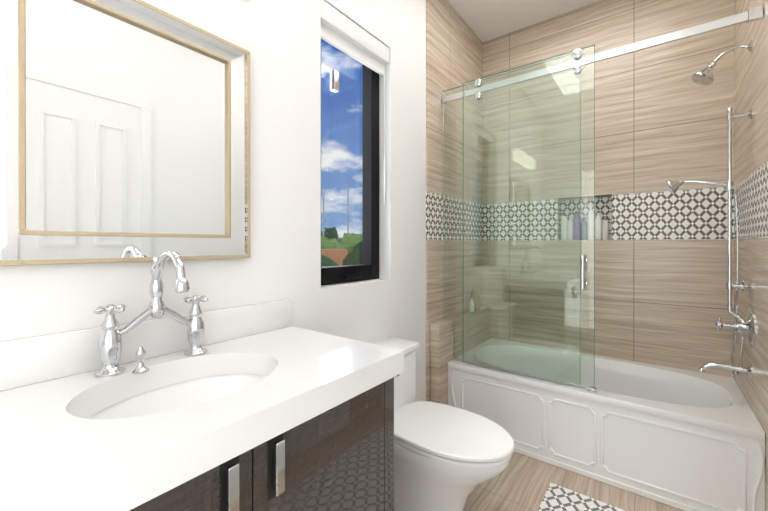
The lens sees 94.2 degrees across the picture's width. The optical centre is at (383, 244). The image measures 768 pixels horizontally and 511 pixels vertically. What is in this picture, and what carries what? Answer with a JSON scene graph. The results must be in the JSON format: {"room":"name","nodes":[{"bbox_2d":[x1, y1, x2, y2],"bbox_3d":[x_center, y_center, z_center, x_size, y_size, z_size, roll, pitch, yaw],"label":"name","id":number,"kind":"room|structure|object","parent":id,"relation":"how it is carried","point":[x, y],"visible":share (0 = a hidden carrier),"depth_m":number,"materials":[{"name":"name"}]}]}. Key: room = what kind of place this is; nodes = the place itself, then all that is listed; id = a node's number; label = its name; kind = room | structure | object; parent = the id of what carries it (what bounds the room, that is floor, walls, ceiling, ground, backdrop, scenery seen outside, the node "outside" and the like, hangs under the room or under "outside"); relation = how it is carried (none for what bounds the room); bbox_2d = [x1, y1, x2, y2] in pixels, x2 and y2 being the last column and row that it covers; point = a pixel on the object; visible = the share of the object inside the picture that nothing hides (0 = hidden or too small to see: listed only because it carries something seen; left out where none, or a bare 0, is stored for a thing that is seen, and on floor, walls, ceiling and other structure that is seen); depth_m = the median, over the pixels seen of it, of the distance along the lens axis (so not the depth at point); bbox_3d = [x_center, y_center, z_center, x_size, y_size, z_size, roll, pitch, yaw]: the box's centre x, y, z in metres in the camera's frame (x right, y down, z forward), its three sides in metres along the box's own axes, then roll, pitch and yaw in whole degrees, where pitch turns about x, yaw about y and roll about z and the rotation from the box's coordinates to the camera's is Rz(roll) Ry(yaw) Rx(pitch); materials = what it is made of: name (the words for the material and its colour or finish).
{"room":"bathroom","nodes":[
{"label":"bathroom","id":0,"kind":"room"},
{"bbox_2d":[0,0,425,400],"bbox_3d":[-0.310,-0.244,1.652,0.150,2.915,3.832,0,0,37],"label":"wall","id":1,"kind":"structure","parent":0,"point":[279,41],"depth_m":1.45,"materials":[{"name":"white paint"}]},
{"bbox_2d":[0,0,249,265],"bbox_3d":[-0.674,-0.319,1.016,0.040,0.731,0.640,0,0,37],"label":"mirror","id":2,"kind":"object","parent":1,"relation":"attached to","point":[124,130],"visible":1,"depth_m":0.95,"materials":[{"name":"white mirror"}]},
{"bbox_2d":[0,299,291,389],"bbox_3d":[-0.842,0.270,0.813,0.018,0.107,1.544,0,0,37],"label":"backsplash","id":3,"kind":"structure","parent":1,"relation":"attached to","point":[23,361],"depth_m":0.89,"materials":[{"name":"white stone"}]},
{"bbox_2d":[321,39,378,284],"bbox_3d":[-0.200,-0.452,1.837,0.090,1.284,0.514,0,0,37],"label":"window","id":4,"kind":"structure","parent":1,"relation":"in","point":[367,268],"depth_m":1.98,"materials":[{"name":"black"}]},
{"bbox_2d":[321,0,388,203],"bbox_3d":[-0.149,-0.660,1.798,0.064,0.866,0.512,0,0,37],"label":"roller blind","id":5,"kind":"object","parent":4,"relation":"attached to","point":[344,34],"visible":0.77,"depth_m":1.78,"materials":[{"name":"white fabric"}]},
{"bbox_2d":[426,0,482,400],"bbox_3d":[0.550,-0.245,2.643,0.012,2.914,0.912,0,0,37],"label":"wall tile","id":6,"kind":"structure","parent":1,"relation":"attached to","point":[454,50],"depth_m":2.52,"materials":[{"name":"tile"}]},
{"bbox_2d":[430,306,489,404],"bbox_3d":[0.591,0.862,2.632,0.068,0.700,0.882,0,0,37],"label":"wall","id":7,"kind":"structure","parent":0,"point":[440,344],"depth_m":2.35,"materials":[{"name":"tile"}]},
{"bbox_2d":[469,298,473,311],"bbox_3d":[0.676,0.461,2.748,0.040,0.101,0.040,0,0,37],"label":"bottle","id":8,"kind":"object","parent":7,"relation":"on","point":[470,308],"depth_m":2.73,"materials":[{"name":"white plastic"}]},
{"bbox_2d":[472,288,480,309],"bbox_3d":[0.730,0.421,2.813,0.077,0.179,0.072,0,0,37],"label":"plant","id":9,"kind":"object","parent":7,"relation":"on","point":[476,296],"depth_m":2.79,"materials":[{"name":"brown"}]},
{"bbox_2d":[447,0,599,41],"bbox_3d":[0.363,-1.751,1.135,1.845,0.100,3.832,0,0,37],"label":"ceiling","id":10,"kind":"structure","parent":0,"point":[485,20],"depth_m":2.61,"materials":[{"name":"white paint"}]},
{"bbox_2d":[464,452,683,510],"bbox_3d":[0.363,1.264,1.139,1.845,0.100,3.832,0,0,37],"label":"floor","id":11,"kind":"structure","parent":0,"point":[520,482],"depth_m":1.74,"materials":[{"name":"tile"}]},
{"bbox_2d":[108,370,403,510],"bbox_3d":[-0.635,0.801,0.645,0.552,0.823,1.528,0,0,37],"label":"bathroom vanity","id":12,"kind":"object","parent":11,"relation":"on","point":[339,456],"depth_m":0.83,"materials":[{"name":"black"}]},
{"bbox_2d":[0,326,403,510],"bbox_3d":[-0.628,0.357,0.649,0.556,0.065,1.544,0,0,37],"label":"countertop","id":13,"kind":"structure","parent":12,"relation":"on","point":[47,463],"depth_m":0.68,"materials":[{"name":"white stone"}]},
{"bbox_2d":[88,250,211,381],"bbox_3d":[-0.574,0.168,0.948,0.194,0.311,0.279,0,0,37],"label":"faucet","id":14,"kind":"object","parent":13,"relation":"on","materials":[{"name":"silver metal"}]},
{"bbox_2d":[64,358,279,441],"bbox_3d":[-0.477,0.459,0.871,0.400,0.163,0.512,0,0,37],"label":"sink","id":15,"kind":"object","parent":13,"relation":"in","point":[113,413],"depth_m":0.96,"materials":[{"name":"white ceramic"}]},
{"bbox_2d":[371,337,514,510],"bbox_3d":[0.204,0.857,1.593,0.734,0.712,0.386,0,0,37],"label":"toilet","id":16,"kind":"object","parent":11,"relation":"on","point":[448,458],"visible":0.6,"depth_m":1.47,"materials":[{"name":"white ceramic"}]},
{"bbox_2d":[448,338,764,510],"bbox_3d":[1.228,0.992,2.214,1.450,0.440,0.770,0,0,37],"label":"bathtub","id":17,"kind":"object","parent":11,"relation":"on","point":[685,440],"visible":0.85,"depth_m":1.85,"materials":[{"name":"white ceramic"}]},
{"bbox_2d":[443,54,580,387],"bbox_3d":[0.737,-0.140,2.187,0.836,1.822,0.015,0,0,37],"label":"fixed glass panel","id":18,"kind":"object","parent":17,"relation":"on","point":[499,368],"visible":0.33,"depth_m":2.15,"materials":[{"name":"teal"}]},
{"bbox_2d":[483,0,733,377],"bbox_3d":[1.481,-0.245,2.600,1.545,2.915,0.150,0,0,37],"label":"wall","id":19,"kind":"structure","parent":0,"point":[661,273],"depth_m":2.40,"materials":[{"name":"tile"}]},
{"bbox_2d":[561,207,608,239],"bbox_3d":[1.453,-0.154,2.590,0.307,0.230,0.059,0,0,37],"label":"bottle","id":20,"kind":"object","parent":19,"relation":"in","point":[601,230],"visible":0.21,"depth_m":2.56,"materials":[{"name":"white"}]},
{"bbox_2d":[561,213,566,239],"bbox_3d":[1.346,-0.139,2.666,0.044,0.200,0.044,0,0,37],"label":"bottle","id":21,"kind":"object","parent":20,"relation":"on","point":[562,226],"depth_m":2.65,"materials":[{"name":"white plastic"}]},
{"bbox_2d":[568,217,572,239],"bbox_3d":[1.387,-0.124,2.649,0.040,0.170,0.040,0,0,37],"label":"bottle","id":22,"kind":"object","parent":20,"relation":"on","point":[570,219],"depth_m":2.63,"materials":[{"name":"white plastic"}]},
{"bbox_2d":[573,211,579,239],"bbox_3d":[1.413,-0.144,2.614,0.048,0.210,0.048,0,0,37],"label":"bottle","id":23,"kind":"object","parent":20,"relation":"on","point":[577,217],"depth_m":2.59,"materials":[{"name":"purple plastic"}]},
{"bbox_2d":[581,218,586,239],"bbox_3d":[1.458,-0.119,2.595,0.042,0.160,0.042,0,0,37],"label":"bottle","id":24,"kind":"object","parent":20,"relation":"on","point":[583,237],"depth_m":2.58,"materials":[{"name":"blue"}]},
{"bbox_2d":[587,207,593,239],"bbox_3d":[1.485,-0.154,2.559,0.044,0.230,0.044,0,0,37],"label":"bottle","id":25,"kind":"object","parent":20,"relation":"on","point":[589,217],"depth_m":2.55,"materials":[{"name":"white plastic"}]},
{"bbox_2d":[595,213,601,239],"bbox_3d":[1.528,-0.134,2.542,0.046,0.190,0.046,0,0,37],"label":"bottle","id":26,"kind":"object","parent":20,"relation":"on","point":[598,220],"depth_m":2.52,"materials":[{"name":"white plastic"}]},
{"bbox_2d":[602,218,608,239],"bbox_3d":[1.556,-0.114,2.505,0.040,0.150,0.040,0,0,37],"label":"bottle","id":27,"kind":"object","parent":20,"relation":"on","point":[605,225],"depth_m":2.49,"materials":[{"name":"white plastic"}]},
{"bbox_3d":[1.036,-0.243,0.623,0.150,2.915,3.832,0,0,37],"label":"wall","id":28,"kind":"structure","parent":0,"visible":0},
{"bbox_2d":[734,0,767,510],"bbox_3d":[1.706,-0.244,1.633,0.012,2.914,1.112,0,0,37],"label":"wall tile","id":29,"kind":"structure","parent":28,"relation":"attached to","point":[751,137],"depth_m":1.66,"materials":[{"name":"tile"}]},
{"bbox_2d":[442,5,763,392],"bbox_3d":[0.993,-0.120,1.960,1.517,1.782,0.041,0,0,37],"label":"shower rail","id":30,"kind":"object","parent":29,"relation":"attached to","point":[752,14],"visible":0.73,"depth_m":1.79,"materials":[{"name":"silver metal"}]},
{"bbox_2d":[463,44,594,387],"bbox_3d":[0.799,-0.147,2.083,0.743,1.808,0.077,0,0,37],"label":"sliding glass panel","id":31,"kind":"object","parent":30,"relation":"hanging from","point":[576,54],"visible":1,"depth_m":2.04,"materials":[{"name":"teal"}]},
{"bbox_2d":[665,40,755,377],"bbox_3d":[1.613,-0.163,1.786,0.321,1.610,0.188,0,0,37],"label":"shower","id":32,"kind":"object","parent":29,"relation":"attached to","point":[746,326],"visible":1,"depth_m":1.73,"materials":[{"name":"silver metal"}]},
{"label":"outside","id":33,"kind":"structure","parent":0,"visible":0},
{"bbox_2d":[321,184,361,266],"bbox_3d":[-11.862,0.459,34.211,61.954,9.178,80.000,0,0,37],"label":"trees","id":34,"kind":"object","parent":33,"point":[340,249],"depth_m":16.22,"materials":[{"name":"green plant"}]}
]}

